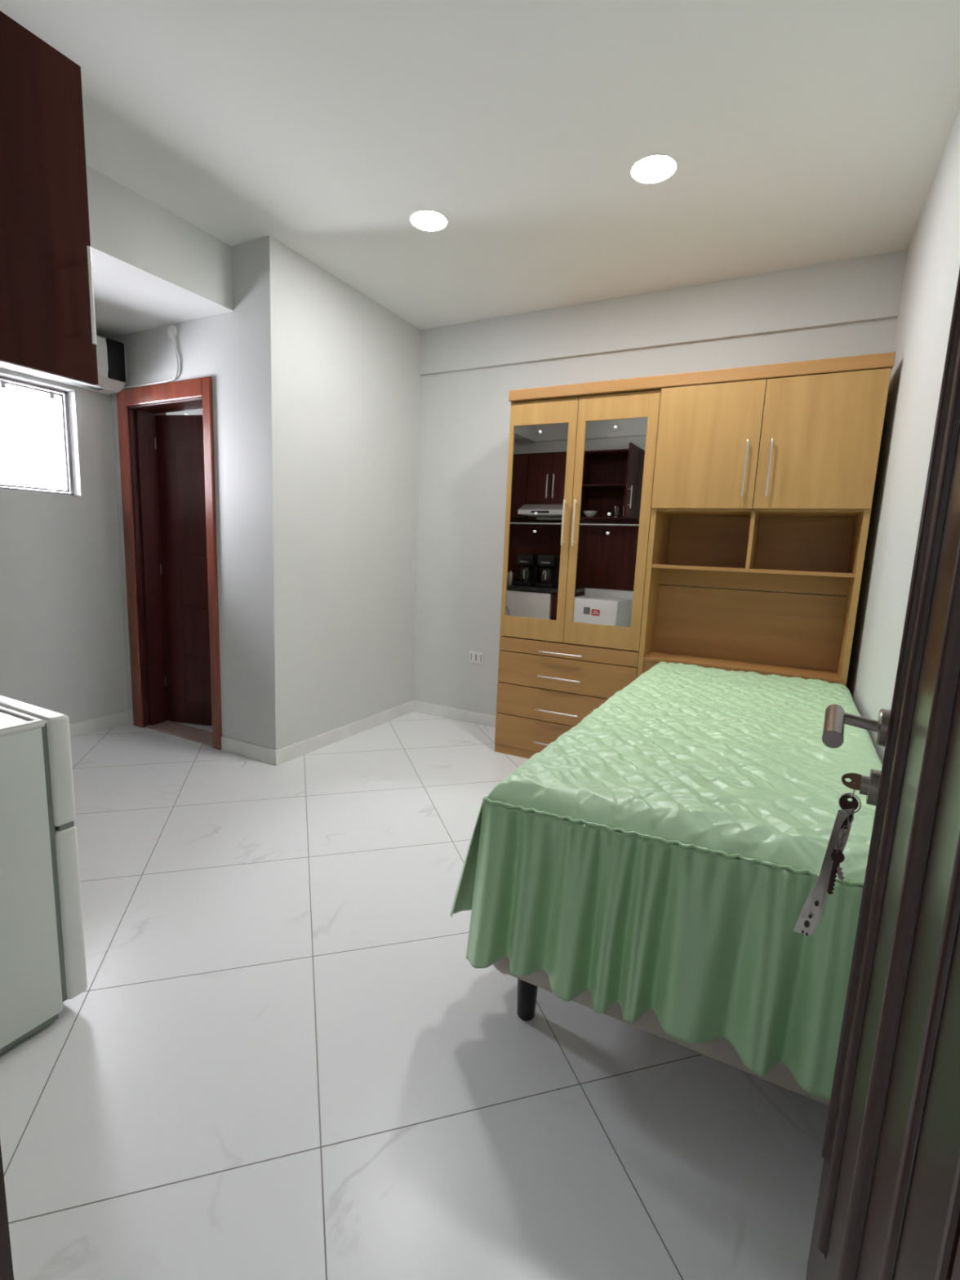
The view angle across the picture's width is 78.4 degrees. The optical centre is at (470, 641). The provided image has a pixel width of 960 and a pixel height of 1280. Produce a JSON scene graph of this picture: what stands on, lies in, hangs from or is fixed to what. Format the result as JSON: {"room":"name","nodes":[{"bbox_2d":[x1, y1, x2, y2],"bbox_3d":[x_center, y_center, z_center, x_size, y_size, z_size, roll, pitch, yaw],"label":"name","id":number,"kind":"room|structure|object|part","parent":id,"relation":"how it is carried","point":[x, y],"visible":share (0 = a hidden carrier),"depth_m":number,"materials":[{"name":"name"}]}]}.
{"room":"studio apartment","nodes":[
{"label":"studio apartment","id":0,"kind":"room"},
{"bbox_2d":[0,334,202,724],"bbox_3d":[-2.507,-0.764,3.449,0.150,2.740,3.560,7,10,28],"label":"wall","id":1,"kind":"structure","parent":0,"point":[62,643],"depth_m":3.54,"materials":[{"name":"paint"}]},
{"bbox_2d":[0,376,73,495],"bbox_3d":[-2.513,-1.161,3.360,0.046,0.606,0.423,7,10,28],"label":"window","id":2,"kind":"structure","parent":1,"relation":"in","point":[3,380],"depth_m":3.49,"materials":[{"name":"grey metal"}]},
{"bbox_2d":[0,335,126,394],"bbox_3d":[-2.336,-1.596,3.198,0.200,0.281,0.822,7,10,28],"label":"air conditioner","id":3,"kind":"object","parent":1,"relation":"attached to","point":[110,353],"visible":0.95,"depth_m":3.42,"materials":[{"name":"white plastic"}]},
{"bbox_2d":[0,364,103,391],"bbox_3d":[-2.370,-1.459,3.200,0.050,0.006,0.702,7,10,28],"label":"vent","id":4,"kind":"object","parent":3,"relation":"attached to","point":[12,367],"depth_m":3.26,"materials":[{"name":"plastic"}]},
{"bbox_3d":[-2.086,-1.653,3.461,0.018,0.220,0.104,7,10,28],"label":"display panel","id":5,"kind":"part","parent":3,"relation":"part of","materials":[{"name":"black plastic"}]},
{"bbox_2d":[69,711,128,737],"bbox_3d":[-2.642,0.593,3.337,0.012,0.085,1.436,7,10,28],"label":"baseboard","id":6,"kind":"structure","parent":1,"relation":"attached to","point":[86,726],"depth_m":3.78,"materials":[{"name":"stone"}]},
{"bbox_2d":[85,164,232,337],"bbox_3d":[-2.204,-1.824,2.431,1.101,0.307,2.026,7,10,28],"label":"beam","id":7,"kind":"structure","parent":1,"relation":"attached to","point":[153,268],"depth_m":2.80,"materials":[{"name":"paint"}]},
{"bbox_2d":[108,235,293,750],"bbox_3d":[-1.616,-0.736,3.500,1.373,2.740,0.140,7,10,28],"label":"wall","id":8,"kind":"structure","parent":0,"point":[246,350],"depth_m":3.22,"materials":[{"name":"paint"}]},
{"bbox_2d":[127,711,133,724],"bbox_3d":[-2.270,0.513,3.940,0.062,0.085,0.012,7,10,28],"label":"baseboard","id":9,"kind":"structure","parent":8,"relation":"attached to","point":[130,713],"depth_m":3.94,"materials":[{"name":"stone"}]},
{"bbox_2d":[123,324,178,388],"bbox_3d":[-1.922,-1.657,3.448,0.638,0.302,0.025,7,10,28],"label":"cable","id":10,"kind":"object","parent":8,"relation":"attached to","point":[171,330],"visible":0.89,"depth_m":3.31,"materials":[{"name":"white plastic"}]},
{"bbox_2d":[115,376,222,750],"bbox_3d":[-1.737,-0.465,3.733,0.853,2.122,0.402,7,10,28],"label":"door","id":11,"kind":"structure","parent":8,"relation":"in","point":[167,467],"depth_m":3.76,"materials":[{"name":"red wood"}]},
{"bbox_3d":[-1.665,-0.896,3.724,0.410,0.726,0.010,4,9,11],"label":"panel","id":12,"kind":"part","parent":11,"relation":"part of","materials":[{"name":"brown wood"}]},
{"bbox_3d":[-1.686,-0.368,3.808,0.410,0.296,0.010,4,9,11],"label":"panel","id":13,"kind":"part","parent":11,"relation":"part of","materials":[{"name":"brown wood"}]},
{"bbox_3d":[-1.699,-0.052,3.857,0.410,0.296,0.010,4,9,11],"label":"panel","id":14,"kind":"part","parent":11,"relation":"part of","materials":[{"name":"brown wood"}]},
{"bbox_3d":[-1.712,0.269,3.908,0.410,0.306,0.010,4,9,11],"label":"panel","id":15,"kind":"part","parent":11,"relation":"part of","materials":[{"name":"brown wood"}]},
{"bbox_2d":[221,736,275,764],"bbox_3d":[-1.296,0.633,3.423,0.441,0.085,0.012,7,10,28],"label":"baseboard","id":16,"kind":"structure","parent":8,"relation":"attached to","point":[251,751],"depth_m":3.41,"materials":[{"name":"stone"}]},
{"bbox_2d":[290,248,421,743],"bbox_3d":[-0.745,-0.751,3.816,0.140,2.740,1.244,7,10,28],"label":"wall","id":17,"kind":"structure","parent":0,"point":[356,378],"depth_m":3.65,"materials":[{"name":"paint"}]},
{"bbox_2d":[274,700,413,765],"bbox_3d":[-0.767,0.576,3.921,0.012,0.085,1.396,7,10,28],"label":"baseboard","id":18,"kind":"structure","parent":17,"relation":"attached to","point":[286,753],"depth_m":3.77,"materials":[{"name":"stone"}]},
{"bbox_2d":[0,711,829,1279],"bbox_3d":[-0.860,1.019,1.745,5.016,0.120,5.680,7,10,28],"label":"floor","id":19,"kind":"structure","parent":0,"point":[282,1055],"depth_m":1.39,"materials":[{"name":"white tile"}]},
{"bbox_2d":[0,695,87,1053],"bbox_3d":[-1.339,0.581,1.419,0.496,0.808,0.490,7,10,28],"label":"refrigerator","id":20,"kind":"object","parent":19,"relation":"on","point":[42,959],"visible":1,"depth_m":1.43,"materials":[{"name":"white metal"}]},
{"bbox_3d":[-1.337,0.194,1.333,0.496,0.017,0.433,7,10,28],"label":"panel","id":21,"kind":"part","parent":20,"relation":"part of","materials":[{"name":"white plastic"}]},
{"bbox_3d":[-1.359,0.955,1.468,0.472,0.028,0.367,7,10,28],"label":"kick plate","id":22,"kind":"part","parent":20,"relation":"part of","materials":[{"name":"grey rubber"}]},
{"bbox_3d":[-1.224,0.295,1.570,0.492,0.280,0.051,7,10,28],"label":"freezer door","id":23,"kind":"part","parent":20,"relation":"part of","materials":[{"name":"white plastic"}]},
{"bbox_3d":[-1.239,0.677,1.630,0.492,0.470,0.051,7,10,28],"label":"fridge door","id":24,"kind":"part","parent":20,"relation":"part of","materials":[{"name":"white plastic"}]},
{"bbox_2d":[493,806,863,1106],"bbox_3d":[0.885,0.631,2.143,0.875,0.660,1.903,7,10,28],"label":"bed","id":25,"kind":"object","parent":19,"relation":"on","point":[721,1050],"visible":0.03,"depth_m":1.34,"materials":[{"name":"beige"}]},
{"bbox_3d":[0.155,0.937,1.594,0.062,0.168,0.062,7,10,28],"label":"leg","id":26,"kind":"part","parent":25,"relation":"part of","materials":[{"name":"black plastic"}]},
{"bbox_2d":[449,661,882,1100],"bbox_3d":[0.820,0.499,2.110,1.015,0.508,2.002,7,10,28],"label":"bedspread","id":27,"kind":"object","parent":25,"relation":"on","point":[738,764],"visible":0.93,"depth_m":1.32,"materials":[{"name":"green fabric"}]},
{"bbox_3d":[0.879,0.313,2.076,0.909,0.044,1.921,7,10,28],"label":"seam cord","id":28,"kind":"part","parent":27,"relation":"part of","materials":[{"name":"green fabric"}]},
{"bbox_3d":[0.892,0.432,2.111,0.875,0.258,1.903,7,10,28],"label":"mattress","id":29,"kind":"part","parent":25,"relation":"part of","materials":[{"name":"green fabric"}]},
{"bbox_2d":[494,351,895,759],"bbox_3d":[1.076,-0.295,3.279,1.810,2.149,0.501,7,10,28],"label":"wardrobe","id":30,"kind":"object","parent":19,"relation":"on","point":[620,491],"visible":0.93,"depth_m":3.14,"materials":[{"name":"brown wood"}]},
{"bbox_3d":[0.364,-0.406,3.433,0.338,0.547,0.004,7,10,29],"label":"mirror pane","id":31,"kind":"part","parent":30,"relation":"part of","materials":[{"name":"grey"}]},
{"bbox_3d":[0.610,0.564,3.634,0.835,0.197,0.370,7,10,28],"label":"drawer","id":32,"kind":"part","parent":30,"relation":"part of","materials":[{"name":"brown wood"}]},
{"bbox_3d":[0.386,-0.680,3.386,0.402,1.346,0.018,7,10,28],"label":"door","id":33,"kind":"part","parent":30,"relation":"part of","materials":[{"name":"brown wood"}]},
{"bbox_3d":[0.386,-0.953,3.347,0.338,0.547,0.004,7,10,29],"label":"mirror pane","id":34,"kind":"part","parent":30,"relation":"part of","materials":[{"name":"grey"}]},
{"bbox_3d":[0.496,0.615,3.472,0.259,0.010,0.033,7,10,28],"label":"drawer handle","id":35,"kind":"part","parent":30,"relation":"part of","materials":[{"name":"silver metal"}]},
{"bbox_3d":[0.618,0.368,3.603,0.835,0.189,0.370,7,10,28],"label":"drawer","id":36,"kind":"part","parent":30,"relation":"part of","materials":[{"name":"brown wood"}]},
{"bbox_3d":[0.504,0.416,3.441,0.259,0.010,0.033,7,10,28],"label":"drawer handle","id":37,"kind":"part","parent":30,"relation":"part of","materials":[{"name":"silver metal"}]},
{"bbox_3d":[0.512,0.216,3.409,0.259,0.010,0.033,7,10,28],"label":"drawer handle","id":38,"kind":"part","parent":30,"relation":"part of","materials":[{"name":"silver metal"}]},
{"bbox_3d":[0.518,0.071,3.386,0.259,0.010,0.033,7,10,28],"label":"drawer handle","id":39,"kind":"part","parent":30,"relation":"part of","materials":[{"name":"silver metal"}]},
{"bbox_3d":[0.521,-0.662,3.282,0.013,0.253,0.039,7,10,28],"label":"door handle","id":40,"kind":"part","parent":30,"relation":"part of","materials":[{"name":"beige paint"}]},
{"bbox_3d":[0.626,0.174,3.573,0.835,0.194,0.370,7,10,28],"label":"drawer","id":41,"kind":"part","parent":30,"relation":"part of","materials":[{"name":"brown wood"}]},
{"bbox_3d":[0.631,0.034,3.551,0.835,0.081,0.370,7,10,28],"label":"drawer","id":42,"kind":"part","parent":30,"relation":"part of","materials":[{"name":"brown wood"}]},
{"bbox_3d":[0.574,-0.656,3.254,0.013,0.253,0.039,7,10,28],"label":"door handle","id":43,"kind":"part","parent":30,"relation":"part of","materials":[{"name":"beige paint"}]},
{"bbox_3d":[0.738,-0.360,3.234,0.338,0.547,0.004,7,10,29],"label":"mirror pane","id":44,"kind":"part","parent":30,"relation":"part of","materials":[{"name":"grey"}]},
{"bbox_3d":[0.754,-0.635,3.191,0.430,1.346,0.018,7,10,28],"label":"door","id":45,"kind":"part","parent":30,"relation":"part of","materials":[{"name":"brown wood"}]},
{"bbox_3d":[0.760,-0.906,3.148,0.338,0.547,0.004,7,10,29],"label":"mirror pane","id":46,"kind":"part","parent":30,"relation":"part of","materials":[{"name":"grey"}]},
{"bbox_3d":[1.124,-1.328,3.130,1.810,0.059,0.472,7,10,28],"label":"cornice","id":47,"kind":"part","parent":30,"relation":"part of","materials":[{"name":"brown wood"}]},
{"bbox_3d":[1.163,-0.957,2.903,0.476,0.589,0.018,7,10,28],"label":"door","id":48,"kind":"part","parent":30,"relation":"part of","materials":[{"name":"brown wood"}]},
{"bbox_3d":[1.313,-0.826,2.809,0.010,0.264,0.033,7,10,28],"label":"door handle","id":49,"kind":"part","parent":30,"relation":"part of","materials":[{"name":"silver metal"}]},
{"bbox_2d":[651,564,855,577],"bbox_3d":[1.456,-0.374,3.078,0.908,0.018,0.420,7,10,28],"label":"shelf","id":50,"kind":"object","parent":30,"relation":"attached to","point":[758,570],"depth_m":3.06,"materials":[{"name":"brown wood"}]},
{"bbox_3d":[1.404,-0.814,2.761,0.010,0.264,0.033,7,10,28],"label":"door handle","id":51,"kind":"part","parent":30,"relation":"part of","materials":[{"name":"silver metal"}]},
{"bbox_3d":[1.584,-0.905,2.680,0.476,0.589,0.018,7,10,28],"label":"door","id":52,"kind":"part","parent":30,"relation":"part of","materials":[{"name":"brown wood"}]},
{"bbox_2d":[0,0,959,329],"bbox_3d":[-0.748,-1.804,1.301,5.016,0.120,5.680,7,10,28],"label":"ceiling","id":53,"kind":"structure","parent":0,"point":[799,133],"depth_m":2.10,"materials":[{"name":"white paint"}]},
{"bbox_2d":[408,208,448,231],"bbox_3d":[-0.192,-1.942,2.717,0.182,0.004,0.182,7,10,28],"label":"recessed light","id":54,"kind":"object","parent":53,"relation":"in","point":[425,220],"visible":1,"depth_m":2.71,"materials":[{"name":"white plastic"}]},
{"bbox_2d":[629,153,678,183],"bbox_3d":[0.714,-1.839,2.293,0.182,0.004,0.182,7,10,28],"label":"recessed light","id":55,"kind":"object","parent":53,"relation":"in","point":[654,168],"visible":1,"depth_m":2.28,"materials":[{"name":"white plastic"}]},
{"bbox_2d":[413,317,897,715],"bbox_3d":[0.260,-0.751,4.066,4.438,2.740,0.150,7,10,28],"label":"wall","id":56,"kind":"structure","parent":0,"point":[465,415],"depth_m":4.08,"materials":[{"name":"paint"}]},
{"bbox_2d":[413,700,496,727],"bbox_3d":[-0.049,0.542,4.318,0.871,0.085,0.012,7,10,28],"label":"baseboard","id":57,"kind":"structure","parent":56,"relation":"attached to","point":[486,719],"depth_m":4.34,"materials":[{"name":"stone"}]},
{"bbox_2d":[469,650,484,664],"bbox_3d":[0.042,0.115,4.211,0.116,0.084,0.010,7,10,28],"label":"wall socket","id":58,"kind":"object","parent":56,"relation":"attached to","point":[477,657],"visible":1,"depth_m":4.21,"materials":[{"name":"white plastic"}]},
{"bbox_2d":[419,249,907,375],"bbox_3d":[0.869,-1.873,3.480,2.765,0.293,0.025,7,10,28],"label":"beam","id":59,"kind":"structure","parent":56,"relation":"attached to","point":[866,288],"depth_m":3.29,"materials":[{"name":"paint"}]},
{"bbox_2d":[846,109,959,764],"bbox_3d":[1.294,-0.308,1.517,0.150,2.740,3.410,7,10,28],"label":"wall","id":60,"kind":"structure","parent":0,"point":[932,264],"depth_m":2.14,"materials":[{"name":"paint"}]},
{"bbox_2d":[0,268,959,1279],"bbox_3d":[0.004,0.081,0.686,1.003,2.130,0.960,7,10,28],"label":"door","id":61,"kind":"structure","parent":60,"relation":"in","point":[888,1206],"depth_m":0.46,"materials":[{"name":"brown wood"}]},
{"bbox_2d":[793,773,862,936],"bbox_3d":[0.557,0.332,0.900,0.081,0.271,0.026,6,10,20],"label":"bunch","id":62,"kind":"object","parent":61,"relation":"hanging from","point":[808,920],"visible":0.99,"depth_m":0.90,"materials":[{"name":"silver metal"}]},
{"bbox_3d":[0.565,0.285,0.886,0.016,0.079,0.007,7,10,28],"label":"chain","id":63,"kind":"part","parent":62,"relation":"part of","materials":[{"name":"silver metal"}]},
{"bbox_3d":[0.537,0.121,0.827,0.069,0.036,0.125,8,10,31],"label":"lever handle","id":64,"kind":"part","parent":61,"relation":"part of","materials":[{"name":"silver metal"}]},
{"bbox_3d":[0.487,-0.020,0.633,0.011,1.630,0.014,7,10,28],"label":"moulding","id":65,"kind":"part","parent":61,"relation":"part of","materials":[{"name":"brown wood"}]},
{"bbox_3d":[0.587,-0.020,0.787,0.011,1.670,0.014,7,10,28],"label":"moulding","id":66,"kind":"part","parent":61,"relation":"part of","materials":[{"name":"brown wood"}]},
{"bbox_3d":[0.333,0.147,0.435,0.013,2.084,0.016,7,10,28],"label":"moulding","id":67,"kind":"part","parent":61,"relation":"part of","materials":[{"name":"brown wood"}]},
{"bbox_3d":[0.259,0.163,0.319,0.006,2.084,0.012,7,10,28],"label":"moulding","id":68,"kind":"part","parent":61,"relation":"part of","materials":[{"name":"brown wood"}]},
{"bbox_3d":[-1.183,-0.299,0.830,4.716,2.740,0.150,7,10,28],"label":"wall","id":69,"kind":"structure","parent":0,"visible":0},
{"bbox_2d":[0,10,97,385],"bbox_3d":[-1.262,-0.932,1.218,0.641,0.664,0.597,7,10,28],"label":"upper cabinet","id":70,"kind":"object","parent":69,"relation":"attached to","point":[47,316],"visible":1,"depth_m":1.26,"materials":[{"name":"brown wood"}]},
{"bbox_3d":[-0.871,-0.784,1.340,0.036,0.205,0.012,7,10,28],"label":"handle","id":71,"kind":"part","parent":70,"relation":"part of","materials":[{"name":"silver metal"}]}
]}

